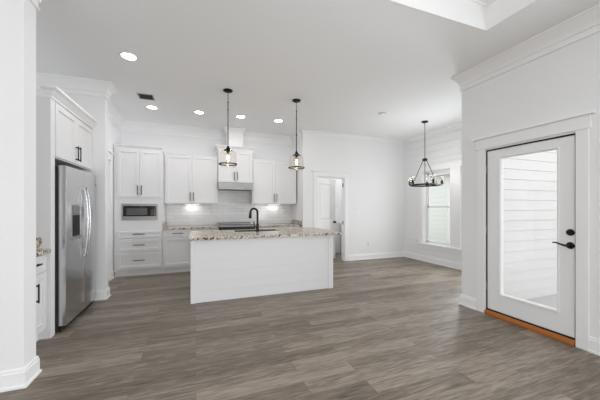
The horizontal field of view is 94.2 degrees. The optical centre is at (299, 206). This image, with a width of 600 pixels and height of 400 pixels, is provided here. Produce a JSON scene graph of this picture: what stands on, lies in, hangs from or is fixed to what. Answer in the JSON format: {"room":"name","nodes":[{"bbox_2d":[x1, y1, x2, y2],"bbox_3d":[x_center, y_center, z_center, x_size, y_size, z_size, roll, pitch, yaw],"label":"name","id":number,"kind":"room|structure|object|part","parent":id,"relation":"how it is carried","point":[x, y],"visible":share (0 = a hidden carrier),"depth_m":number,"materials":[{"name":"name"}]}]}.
{"room":"open-plan kitchen","nodes":[
{"label":"open-plan kitchen","id":0,"kind":"room"},
{"bbox_2d":[0,0,35,370],"bbox_3d":[-3.483,-0.228,1.621,3.005,3.115,0.170,0,0,-20],"label":"wall","id":1,"kind":"structure","parent":0,"point":[17,17],"depth_m":2.05,"materials":[{"name":"white paint"}]},
{"bbox_2d":[0,355,41,392],"bbox_3d":[-3.471,1.259,1.625,3.031,0.142,0.222,0,0,-20],"label":"baseboard","id":2,"kind":"structure","parent":1,"relation":"attached to","point":[19,378],"depth_m":2.05,"materials":[{"name":"white paint"}]},
{"bbox_2d":[36,90,107,289],"bbox_3d":[-3.313,-0.228,3.914,1.025,3.115,0.150,0,0,-20],"label":"wall","id":3,"kind":"structure","parent":0,"point":[97,107],"depth_m":4.00,"materials":[{"name":"white paint"}]},
{"bbox_2d":[94,287,110,300],"bbox_3d":[-2.935,1.259,4.068,0.261,0.142,0.226,0,0,-20],"label":"baseboard","id":4,"kind":"structure","parent":3,"relation":"attached to","point":[104,294],"depth_m":4.00,"materials":[{"name":"white paint"}]},
{"bbox_2d":[108,118,120,280],"bbox_3d":[-3.465,-0.228,4.930,0.130,3.115,1.860,0,0,-20],"label":"wall","id":5,"kind":"structure","parent":0,"point":[114,134],"depth_m":5.21,"materials":[{"name":"white paint"}]},
{"bbox_2d":[108,149,114,280],"bbox_3d":[-3.260,0.169,4.638,0.050,2.322,1.140,0,0,-20],"label":"trim","id":6,"kind":"structure","parent":5,"relation":"attached to","point":[110,153],"depth_m":5.04,"materials":[{"name":"white paint"}]},
{"bbox_2d":[29,0,300,144],"bbox_3d":[-2.733,-1.682,4.138,3.161,0.210,7.550,0,0,23],"label":"trim","id":7,"kind":"structure","parent":5,"relation":"attached to","point":[67,84],"depth_m":5.81,"materials":[{"name":"white paint"}]},
{"bbox_2d":[121,131,292,225],"bbox_3d":[-2.116,-0.228,6.506,4.080,3.115,0.150,0,0,-20],"label":"wall","id":8,"kind":"structure","parent":0,"point":[169,144],"depth_m":6.33,"materials":[{"name":"white paint"}]},
{"bbox_2d":[164,153,217,203],"bbox_3d":[-2.370,-0.597,6.119,1.075,1.053,0.370,0,0,-20],"label":"upper cabinet","id":9,"kind":"object","parent":8,"relation":"attached to","point":[193,179],"visible":1,"depth_m":5.97,"materials":[{"name":"white paint"}]},
{"bbox_3d":[-2.564,-0.586,5.895,0.516,1.015,0.019,0,0,-20],"label":"door","id":10,"kind":"part","parent":9,"relation":"part of","materials":[{"name":"white paint"}]},
{"bbox_3d":[-2.321,-1.114,5.988,1.075,0.018,0.012,0,0,-20],"label":"crown","id":11,"kind":"part","parent":9,"relation":"part of","materials":[{"name":"white paint"}]},
{"bbox_3d":[-2.075,-0.586,6.077,0.516,1.015,0.019,0,0,-20],"label":"door","id":12,"kind":"part","parent":9,"relation":"part of","materials":[{"name":"white paint"}]},
{"bbox_2d":[166,190,292,225],"bbox_3d":[-1.558,-0.102,6.627,2.950,1.035,0.011,0,0,-20],"label":"backsplash","id":13,"kind":"structure","parent":8,"relation":"attached to","point":[232,206],"depth_m":6.57,"materials":[{"name":"white tile"}]},
{"bbox_2d":[214,144,255,182],"bbox_3d":[-1.496,-0.950,6.403,0.894,0.810,0.448,0,0,-20],"label":"upper cabinet","id":14,"kind":"object","parent":8,"relation":"attached to","point":[242,172],"visible":0.97,"depth_m":6.24,"materials":[{"name":"white paint"}]},
{"bbox_3d":[-1.614,-0.898,6.185,0.368,0.690,0.019,0,0,-20],"label":"door","id":15,"kind":"part","parent":14,"relation":"part of","materials":[{"name":"white paint"}]},
{"bbox_2d":[223,126,245,145],"bbox_3d":[-1.512,-1.569,6.434,0.474,0.423,0.398,0,0,-20],"label":"box","id":16,"kind":"object","parent":14,"relation":"on","point":[234,136],"visible":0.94,"depth_m":6.29,"materials":[{"name":"white paint"}]},
{"bbox_3d":[-1.495,-1.305,6.400,0.894,0.100,0.442,0,0,-20],"label":"crown","id":17,"kind":"part","parent":14,"relation":"part of","materials":[{"name":"white paint"}]},
{"bbox_3d":[-1.264,-0.898,6.316,0.368,0.690,0.019,0,0,-20],"label":"door","id":18,"kind":"part","parent":14,"relation":"part of","materials":[{"name":"white paint"}]},
{"bbox_2d":[218,182,252,190],"bbox_3d":[-1.487,-0.462,6.379,0.754,0.156,0.487,0,0,-20],"label":"range hood","id":19,"kind":"object","parent":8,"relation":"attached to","point":[228,186],"visible":0.99,"depth_m":6.18,"materials":[{"name":"silver metal"}]},
{"bbox_2d":[250,159,295,203],"bbox_3d":[-0.647,-0.592,6.761,1.079,1.043,0.370,0,0,-20],"label":"upper cabinet","id":20,"kind":"object","parent":8,"relation":"attached to","point":[273,182],"visible":0.94,"depth_m":6.61,"materials":[{"name":"white paint"}]},
{"bbox_3d":[-0.837,-0.581,6.539,0.522,1.005,0.019,0,0,-20],"label":"door","id":21,"kind":"part","parent":20,"relation":"part of","materials":[{"name":"white paint"}]},
{"bbox_3d":[-0.598,-1.104,6.631,1.079,0.018,0.012,0,0,-20],"label":"crown","id":22,"kind":"part","parent":20,"relation":"part of","materials":[{"name":"white paint"}]},
{"bbox_3d":[-0.342,-0.581,6.723,0.522,1.005,0.019,0,0,-20],"label":"door","id":23,"kind":"part","parent":20,"relation":"part of","materials":[{"name":"white paint"}]},
{"bbox_2d":[293,141,300,219],"bbox_3d":[-0.045,-0.228,6.963,0.120,3.115,0.740,0,0,-20],"label":"wall","id":24,"kind":"structure","parent":0,"point":[296,207],"depth_m":6.77,"materials":[{"name":"white paint"}]},
{"bbox_2d":[0,253,599,399],"bbox_3d":[0.364,1.390,0.456,9.800,0.120,16.000,0,0,-20],"label":"floor","id":25,"kind":"structure","parent":0,"point":[396,328],"depth_m":2.60,"materials":[{"name":"grey wood"}]},
{"bbox_2d":[36,254,46,341],"bbox_3d":[-2.730,0.896,2.384,0.709,0.868,0.675,0,0,-20],"label":"base cabinet","id":26,"kind":"object","parent":25,"relation":"on","point":[41,261],"visible":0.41,"depth_m":2.73,"materials":[{"name":"white paint"}]},
{"bbox_3d":[-2.452,0.810,2.603,0.034,0.180,0.015,0,0,-20],"label":"handle","id":27,"kind":"part","parent":26,"relation":"part of","materials":[{"name":"black metal"}]},
{"bbox_3d":[-2.464,0.551,2.560,0.019,0.158,0.508,0,0,-20],"label":"drawer","id":28,"kind":"part","parent":26,"relation":"part of","materials":[{"name":"white paint"}]},
{"bbox_2d":[36,237,50,256],"bbox_3d":[-2.735,0.383,2.370,0.720,0.155,0.701,0,0,-20],"label":"countertop","id":29,"kind":"structure","parent":26,"relation":"on","point":[39,251],"depth_m":2.77,"materials":[{"name":"stone"}]},
{"bbox_2d":[36,84,98,339],"bbox_3d":[-3.023,0.060,3.249,0.785,2.540,1.286,0,0,-20],"label":"tall cabinet","id":30,"kind":"object","parent":25,"relation":"on","point":[61,138],"visible":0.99,"depth_m":2.86,"materials":[{"name":"white paint"}]},
{"bbox_3d":[-2.875,0.110,2.746,0.710,2.440,0.090,0,0,-20],"label":"panel","id":31,"kind":"part","parent":30,"relation":"part of","materials":[{"name":"white paint"}]},
{"bbox_3d":[-2.672,-0.814,3.190,0.019,0.563,0.544,0,0,-20],"label":"door","id":32,"kind":"part","parent":30,"relation":"part of","materials":[{"name":"white paint"}]},
{"bbox_3d":[-2.716,-1.160,3.363,0.130,0.100,1.286,0,0,-20],"label":"crown","id":33,"kind":"part","parent":30,"relation":"part of","materials":[{"name":"white paint"}]},
{"bbox_3d":[-2.756,-0.655,3.491,0.034,0.180,0.015,0,0,-20],"label":"handle","id":34,"kind":"part","parent":30,"relation":"part of","materials":[{"name":"black metal"}]},
{"bbox_3d":[-2.862,-0.814,3.699,0.019,0.563,0.534,0,0,-20],"label":"door","id":35,"kind":"part","parent":30,"relation":"part of","materials":[{"name":"white paint"}]},
{"bbox_2d":[55,165,95,331],"bbox_3d":[-3.003,0.443,3.307,0.832,1.775,0.965,0,0,-20],"label":"refrigerator","id":36,"kind":"object","parent":25,"relation":"on","point":[75,189],"visible":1,"depth_m":3.16,"materials":[{"name":"grey metal"}]},
{"bbox_3d":[-2.623,0.412,3.212,0.072,1.715,0.522,0,0,-20],"label":"door","id":37,"kind":"part","parent":36,"relation":"part of","materials":[{"name":"silver metal"}]},
{"bbox_3d":[-2.581,0.035,3.219,0.004,0.100,0.215,0,0,-20],"label":"control panel","id":38,"kind":"part","parent":36,"relation":"part of","materials":[{"name":"grey metal"}]},
{"bbox_3d":[-2.642,0.185,3.444,0.058,0.870,0.024,0,0,-20],"label":"handle","id":39,"kind":"part","parent":36,"relation":"part of","materials":[{"name":"silver metal"}]},
{"bbox_3d":[-2.670,0.185,3.519,0.058,0.870,0.024,0,0,-20],"label":"handle","id":40,"kind":"part","parent":36,"relation":"part of","materials":[{"name":"silver metal"}]},
{"bbox_3d":[-2.793,0.412,3.667,0.072,1.715,0.437,0,0,-20],"label":"door","id":41,"kind":"part","parent":36,"relation":"part of","materials":[{"name":"silver metal"}]},
{"bbox_2d":[113,144,165,276],"bbox_3d":[-3.213,0.075,5.657,0.822,2.510,0.654,0,0,-20],"label":"tall cabinet","id":42,"kind":"object","parent":25,"relation":"on","point":[138,170],"visible":0.97,"depth_m":5.39,"materials":[{"name":"white paint"}]},
{"bbox_3d":[-3.278,-0.645,5.330,0.375,0.920,0.019,0,0,-20],"label":"door","id":43,"kind":"part","parent":42,"relation":"part of","materials":[{"name":"white paint"}]},
{"bbox_3d":[-3.111,-1.153,5.380,0.820,0.055,0.045,0,0,-20],"label":"crown","id":44,"kind":"part","parent":42,"relation":"part of","materials":[{"name":"white paint"}]},
{"bbox_3d":[-3.098,1.035,5.397,0.758,0.300,0.019,0,0,-20],"label":"drawer","id":45,"kind":"part","parent":42,"relation":"part of","materials":[{"name":"white paint"}]},
{"bbox_3d":[-3.098,0.740,5.397,0.758,0.230,0.019,0,0,-20],"label":"drawer","id":46,"kind":"part","parent":42,"relation":"part of","materials":[{"name":"white paint"}]},
{"bbox_3d":[-3.098,0.531,5.397,0.758,0.127,0.019,0,0,-20],"label":"drawer","id":47,"kind":"part","parent":42,"relation":"part of","materials":[{"name":"white paint"}]},
{"bbox_2d":[122,204,157,219],"bbox_3d":[-3.164,0.095,5.582,0.612,0.318,0.422,0,0,-20],"label":"microwave","id":48,"kind":"object","parent":42,"relation":"in","point":[129,211],"visible":0.98,"depth_m":5.39,"materials":[{"name":"silver metal"}]},
{"bbox_3d":[-3.160,0.080,5.385,0.430,0.196,0.048,0,0,-20],"label":"door","id":49,"kind":"part","parent":48,"relation":"part of","materials":[{"name":"black glass"}]},
{"bbox_3d":[-2.895,0.081,5.485,0.130,0.194,0.047,0,0,-20],"label":"control panel","id":50,"kind":"part","parent":48,"relation":"part of","materials":[{"name":"black glass"}]},
{"bbox_3d":[-2.920,-0.645,5.464,0.377,0.920,0.019,0,0,-20],"label":"door","id":51,"kind":"part","parent":42,"relation":"part of","materials":[{"name":"white paint"}]},
{"bbox_2d":[163,229,192,272],"bbox_3d":[-2.559,0.894,5.896,0.565,0.872,0.644,0,0,-20],"label":"base cabinet","id":52,"kind":"object","parent":25,"relation":"on","point":[176,243],"visible":0.73,"depth_m":5.63,"materials":[{"name":"white paint"}]},
{"bbox_3d":[-2.462,0.900,5.635,0.541,0.570,0.019,0,0,-20],"label":"door","id":53,"kind":"part","parent":52,"relation":"part of","materials":[{"name":"white paint"}]},
{"bbox_3d":[-2.462,0.531,5.635,0.541,0.127,0.019,0,0,-20],"label":"drawer","id":54,"kind":"part","parent":52,"relation":"part of","materials":[{"name":"white paint"}]},
{"bbox_2d":[163,222,218,229],"bbox_3d":[-2.326,0.388,5.996,1.070,0.136,0.631,0,0,-20],"label":"countertop","id":55,"kind":"structure","parent":52,"relation":"on","point":[165,227],"depth_m":5.79,"materials":[{"name":"stone"}]},
{"bbox_2d":[193,229,218,230],"bbox_3d":[-2.056,0.894,6.083,0.505,0.872,0.644,0,0,-20],"label":"base cabinet","id":56,"kind":"object","parent":25,"relation":"on","point":[193,229],"visible":0.12,"depth_m":5.80,"materials":[{"name":"white paint"}]},
{"bbox_2d":[217,222,254,229],"bbox_3d":[-1.450,0.837,6.286,0.766,0.946,0.697,0,0,-20],"label":"range","id":57,"kind":"object","parent":25,"relation":"on","point":[229,225],"visible":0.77,"depth_m":6.14,"materials":[{"name":"grey metal"}]},
{"bbox_2d":[217,222,253,226],"bbox_3d":[-1.462,0.395,6.320,0.766,0.061,0.625,0,0,-20],"label":"cooktop","id":58,"kind":"object","parent":57,"relation":"in","point":[229,224],"depth_m":6.25,"materials":[{"name":"silver metal"}]},
{"bbox_3d":[-1.352,0.478,6.022,0.760,0.103,0.050,0,0,-20],"label":"control panel","id":59,"kind":"part","parent":57,"relation":"part of","materials":[{"name":"black metal"}]},
{"bbox_2d":[191,235,332,303],"bbox_3d":[-0.670,0.894,4.718,2.180,0.872,1.110,0,0,-20],"label":"kitchen island","id":60,"kind":"object","parent":25,"relation":"on","point":[225,269],"visible":0.77,"depth_m":4.16,"materials":[{"name":"white paint"}]},
{"bbox_2d":[189,228,341,240],"bbox_3d":[-0.614,0.437,4.726,2.340,0.038,1.195,0,0,-20],"label":"island countertop","id":61,"kind":"structure","parent":60,"relation":"on","point":[283,232],"depth_m":4.40,"materials":[{"name":"stone"}]},
{"bbox_2d":[249,208,258,231],"bbox_3d":[-0.790,0.214,4.773,0.197,0.408,0.088,0,0,11],"label":"faucet","id":62,"kind":"object","parent":61,"relation":"on","point":[251,209],"visible":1,"depth_m":4.76,"materials":[{"name":"black metal"}]},
{"bbox_3d":[-0.789,0.154,4.785,0.166,0.288,0.035,0,0,16],"label":"spout","id":63,"kind":"part","parent":62,"relation":"part of","materials":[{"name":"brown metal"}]},
{"bbox_2d":[235,229,278,231],"bbox_3d":[-0.782,0.547,4.989,0.810,0.246,0.395,0,0,-20],"label":"sink","id":64,"kind":"object","parent":61,"relation":"in","point":[269,229],"visible":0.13,"depth_m":5.12,"materials":[{"name":"brown"}]},
{"bbox_2d":[255,227,279,228],"bbox_3d":[-0.826,0.894,6.542,0.576,0.872,0.644,0,0,-20],"label":"base cabinet","id":65,"kind":"object","parent":25,"relation":"on","point":[261,227],"visible":0.11,"depth_m":6.29,"materials":[{"name":"white paint"}]},
{"bbox_2d":[253,220,301,227],"bbox_3d":[-0.582,0.388,6.646,1.103,0.136,0.631,0,0,-20],"label":"countertop","id":66,"kind":"structure","parent":65,"relation":"on","point":[296,223],"depth_m":6.55,"materials":[{"name":"stone"}]},
{"bbox_2d":[336,222,339,252],"bbox_3d":[0.759,0.890,8.314,0.630,0.880,0.650,0,0,-20],"label":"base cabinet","id":67,"kind":"object","parent":25,"relation":"on","point":[337,223],"visible":0.18,"depth_m":8.10,"materials":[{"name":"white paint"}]},
{"bbox_2d":[36,0,599,139],"bbox_3d":[0.364,-2.015,0.456,9.800,0.460,16.000,0,0,-20],"label":"ceiling","id":68,"kind":"structure","parent":0,"point":[347,63],"depth_m":3.31,"materials":[{"name":"white paint"}]},
{"bbox_2d":[119,52,137,60],"bbox_3d":[-2.025,-1.781,3.300,0.196,0.008,0.196,0,0,-20],"label":"recessed light","id":69,"kind":"object","parent":68,"relation":"in","point":[126,55],"visible":1,"depth_m":3.30,"materials":[{"name":"white paint"}]},
{"bbox_2d":[136,92,155,100],"bbox_3d":[-2.485,-1.780,4.506,0.240,0.008,0.260,0,0,-20],"label":"ceiling vent","id":70,"kind":"object","parent":68,"relation":"in","point":[144,96],"visible":1,"depth_m":4.49,"materials":[{"name":"grey metal"}]},
{"bbox_2d":[146,105,157,108],"bbox_3d":[-2.645,-1.781,4.991,0.196,0.008,0.196,0,0,-20],"label":"recessed light","id":71,"kind":"object","parent":68,"relation":"in","point":[147,106],"visible":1,"depth_m":4.99,"materials":[{"name":"white plastic"}]},
{"bbox_2d":[194,110,204,113],"bbox_3d":[-1.899,-1.781,5.253,0.196,0.008,0.196,0,0,-20],"label":"recessed light","id":72,"kind":"object","parent":68,"relation":"in","point":[196,111],"visible":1,"depth_m":5.25,"materials":[{"name":"white plastic"}]},
{"bbox_2d":[219,88,236,165],"bbox_3d":[-1.101,-1.196,4.269,0.276,1.178,0.276,0,0,-20],"label":"pendant light","id":73,"kind":"object","parent":68,"relation":"hanging from","point":[226,90],"visible":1,"depth_m":4.25,"materials":[{"name":"brown metal"}]},
{"bbox_2d":[288,99,304,168],"bbox_3d":[-0.059,-1.196,4.668,0.276,1.178,0.276,0,0,-20],"label":"pendant light","id":74,"kind":"object","parent":68,"relation":"hanging from","point":[296,101],"visible":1,"depth_m":4.66,"materials":[{"name":"black metal"}]},
{"bbox_3d":[-0.059,-1.264,4.668,0.019,0.699,0.020,0,0,-20],"label":"rod","id":75,"kind":"part","parent":74,"relation":"part of","materials":[{"name":"brown metal"}]},
{"bbox_2d":[409,120,443,186],"bbox_3d":[2.577,-1.112,5.803,0.682,1.346,0.708,0,0,-20],"label":"chandelier","id":76,"kind":"object","parent":68,"relation":"hanging from","point":[411,182],"visible":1,"depth_m":5.80,"materials":[{"name":"brown metal"}]},
{"bbox_2d":[385,0,537,31],"bbox_3d":[0.322,-1.963,-0.627,5.365,0.364,5.400,0,0,-20],"label":"trim","id":77,"kind":"structure","parent":68,"relation":"attached to","point":[483,15],"depth_m":2.67,"materials":[{"name":"white paint"}]},
{"bbox_2d":[321,178,341,252],"bbox_3d":[1.133,-0.228,7.984,2.800,3.115,1.830,0,0,-20],"label":"wall","id":78,"kind":"structure","parent":0,"point":[338,181],"depth_m":8.20,"materials":[{"name":"white paint"}]},
{"bbox_2d":[301,134,404,254],"bbox_3d":[1.488,-0.228,7.075,3.070,3.115,0.120,0,0,-20],"label":"wall","id":79,"kind":"structure","parent":0,"point":[376,177],"depth_m":7.08,"materials":[{"name":"white paint"}]},
{"bbox_2d":[318,178,335,258],"bbox_3d":[0.652,0.309,6.947,0.715,2.018,0.097,0,0,-40],"label":"door","id":80,"kind":"structure","parent":79,"relation":"in","point":[326,188],"depth_m":7.00,"materials":[{"name":"white paint"}]},
{"bbox_3d":[0.638,-0.115,6.963,0.505,0.930,0.014,0,0,-40],"label":"raised panel","id":81,"kind":"part","parent":80,"relation":"part of","materials":[{"name":"white paint"}]},
{"bbox_2d":[312,170,350,260],"bbox_3d":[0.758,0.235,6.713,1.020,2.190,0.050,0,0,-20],"label":"trim","id":82,"kind":"structure","parent":79,"relation":"attached to","point":[316,173],"depth_m":6.73,"materials":[{"name":"white paint"}]},
{"bbox_2d":[404,126,461,262],"bbox_3d":[3.418,-0.228,6.077,0.150,3.115,3.400,0,0,-20],"label":"wall","id":83,"kind":"structure","parent":0,"point":[447,145],"depth_m":6.99,"materials":[{"name":"white paint"}]},
{"bbox_2d":[299,122,461,143],"bbox_3d":[1.962,-1.744,5.507,2.975,0.085,3.350,0,0,-20],"label":"trim","id":84,"kind":"structure","parent":83,"relation":"attached to","point":[459,124],"depth_m":6.78,"materials":[{"name":"white paint"}]},
{"bbox_2d":[348,251,461,269],"bbox_3d":[2.562,1.259,5.688,1.725,0.142,3.230,0,0,-20],"label":"baseboard","id":85,"kind":"structure","parent":83,"relation":"attached to","point":[442,262],"depth_m":6.99,"materials":[{"name":"white paint"}]},
{"bbox_2d":[423,168,449,245],"bbox_3d":[3.248,0.013,6.542,0.133,1.745,0.790,0,0,-20],"label":"window","id":86,"kind":"structure","parent":83,"relation":"in","point":[426,175],"depth_m":6.89,"materials":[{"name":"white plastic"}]},
{"bbox_3d":[3.281,0.415,6.554,0.017,0.870,0.720,0,0,-20],"label":"sash","id":87,"kind":"part","parent":86,"relation":"part of","materials":[{"name":"white plastic"}]},
{"bbox_3d":[3.297,-0.405,6.560,0.017,0.840,0.720,0,0,-20],"label":"sash","id":88,"kind":"part","parent":86,"relation":"part of","materials":[{"name":"white plastic"}]},
{"bbox_2d":[418,158,461,254],"bbox_3d":[3.335,-0.007,6.013,0.050,2.015,2.100,0,0,-20],"label":"trim","id":89,"kind":"structure","parent":83,"relation":"attached to","point":[454,165],"depth_m":6.07,"materials":[{"name":"white paint"}]},
{"bbox_2d":[418,242,461,250],"bbox_3d":[3.379,0.895,6.030,0.155,0.036,2.100,0,0,-20],"label":"trim","id":90,"kind":"structure","parent":83,"relation":"attached to","point":[425,243],"depth_m":6.39,"materials":[{"name":"white paint"}]},
{"bbox_2d":[503,150,556,299],"bbox_3d":[3.237,-0.213,4.129,1.850,3.326,0.124,0,0,-20],"label":"wall","id":91,"kind":"structure","parent":0,"point":[529,180],"depth_m":4.13,"materials":[{"name":"white paint"}]},
{"bbox_2d":[462,32,599,338],"bbox_3d":[4.094,-0.228,-1.035,0.150,3.115,10.400,0,0,-20],"label":"wall","id":92,"kind":"structure","parent":0,"point":[565,81],"depth_m":2.97,"materials":[{"name":"white paint"}]},
{"bbox_2d":[459,294,476,309],"bbox_3d":[2.371,1.259,3.765,0.326,0.142,0.253,0,0,-20],"label":"baseboard","id":93,"kind":"structure","parent":92,"relation":"attached to","point":[466,301],"depth_m":3.70,"materials":[{"name":"white paint"}]},
{"bbox_2d":[451,3,599,91],"bbox_3d":[4.229,-1.682,-0.883,0.692,0.210,10.392,0,0,-20],"label":"trim","id":94,"kind":"structure","parent":92,"relation":"attached to","point":[586,23],"depth_m":2.94,"materials":[{"name":"white paint"}]},
{"bbox_2d":[484,133,574,345],"bbox_3d":[2.509,0.310,3.093,0.158,2.038,0.882,0,0,-20],"label":"door","id":95,"kind":"structure","parent":92,"relation":"in","point":[558,324],"depth_m":2.95,"materials":[{"name":"white paint"}]},
{"bbox_3d":[2.500,0.228,3.077,0.029,1.673,0.598,0,0,-20],"label":"glazing frame","id":96,"kind":"part","parent":95,"relation":"part of","materials":[{"name":"white paint"}]},
{"bbox_3d":[2.588,0.375,2.744,0.062,0.068,0.153,0,0,-20],"label":"lever handle","id":97,"kind":"part","parent":95,"relation":"part of","materials":[{"name":"black metal"}]},
{"bbox_2d":[472,110,595,350],"bbox_3d":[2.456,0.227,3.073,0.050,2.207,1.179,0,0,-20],"label":"trim","id":98,"kind":"structure","parent":92,"relation":"attached to","point":[581,123],"depth_m":2.65,"materials":[{"name":"white paint"}]},
{"bbox_2d":[588,336,599,355],"bbox_3d":[4.225,1.259,-1.637,0.026,0.142,8.980,0,0,-20],"label":"baseboard","id":99,"kind":"structure","parent":92,"relation":"attached to","point":[594,343],"depth_m":2.53,"materials":[{"name":"white paint"}]},
{"label":"outside","id":100,"kind":"structure","parent":0,"visible":0},
{"bbox_3d":[5.840,1.755,12.134,8.580,0.150,13.340,0,0,-20],"label":"ground","id":101,"kind":"structure","parent":100,"visible":0},
{"bbox_2d":[429,172,449,242],"bbox_3d":[5.598,0.030,13.399,3.150,3.300,6.500,0,0,-20],"label":"neighbouring house","id":102,"kind":"structure","parent":101,"relation":"on","point":[439,218],"depth_m":10.48,"materials":[{"name":"white"}]},
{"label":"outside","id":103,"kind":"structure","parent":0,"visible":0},
{"bbox_2d":[528,295,556,308],"bbox_3d":[7.694,1.423,1.619,8.450,0.135,7.660,0,0,-20],"label":"floor","id":104,"kind":"structure","parent":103,"point":[551,301],"depth_m":4.04,"materials":[{"name":"grey concrete"}]}
]}

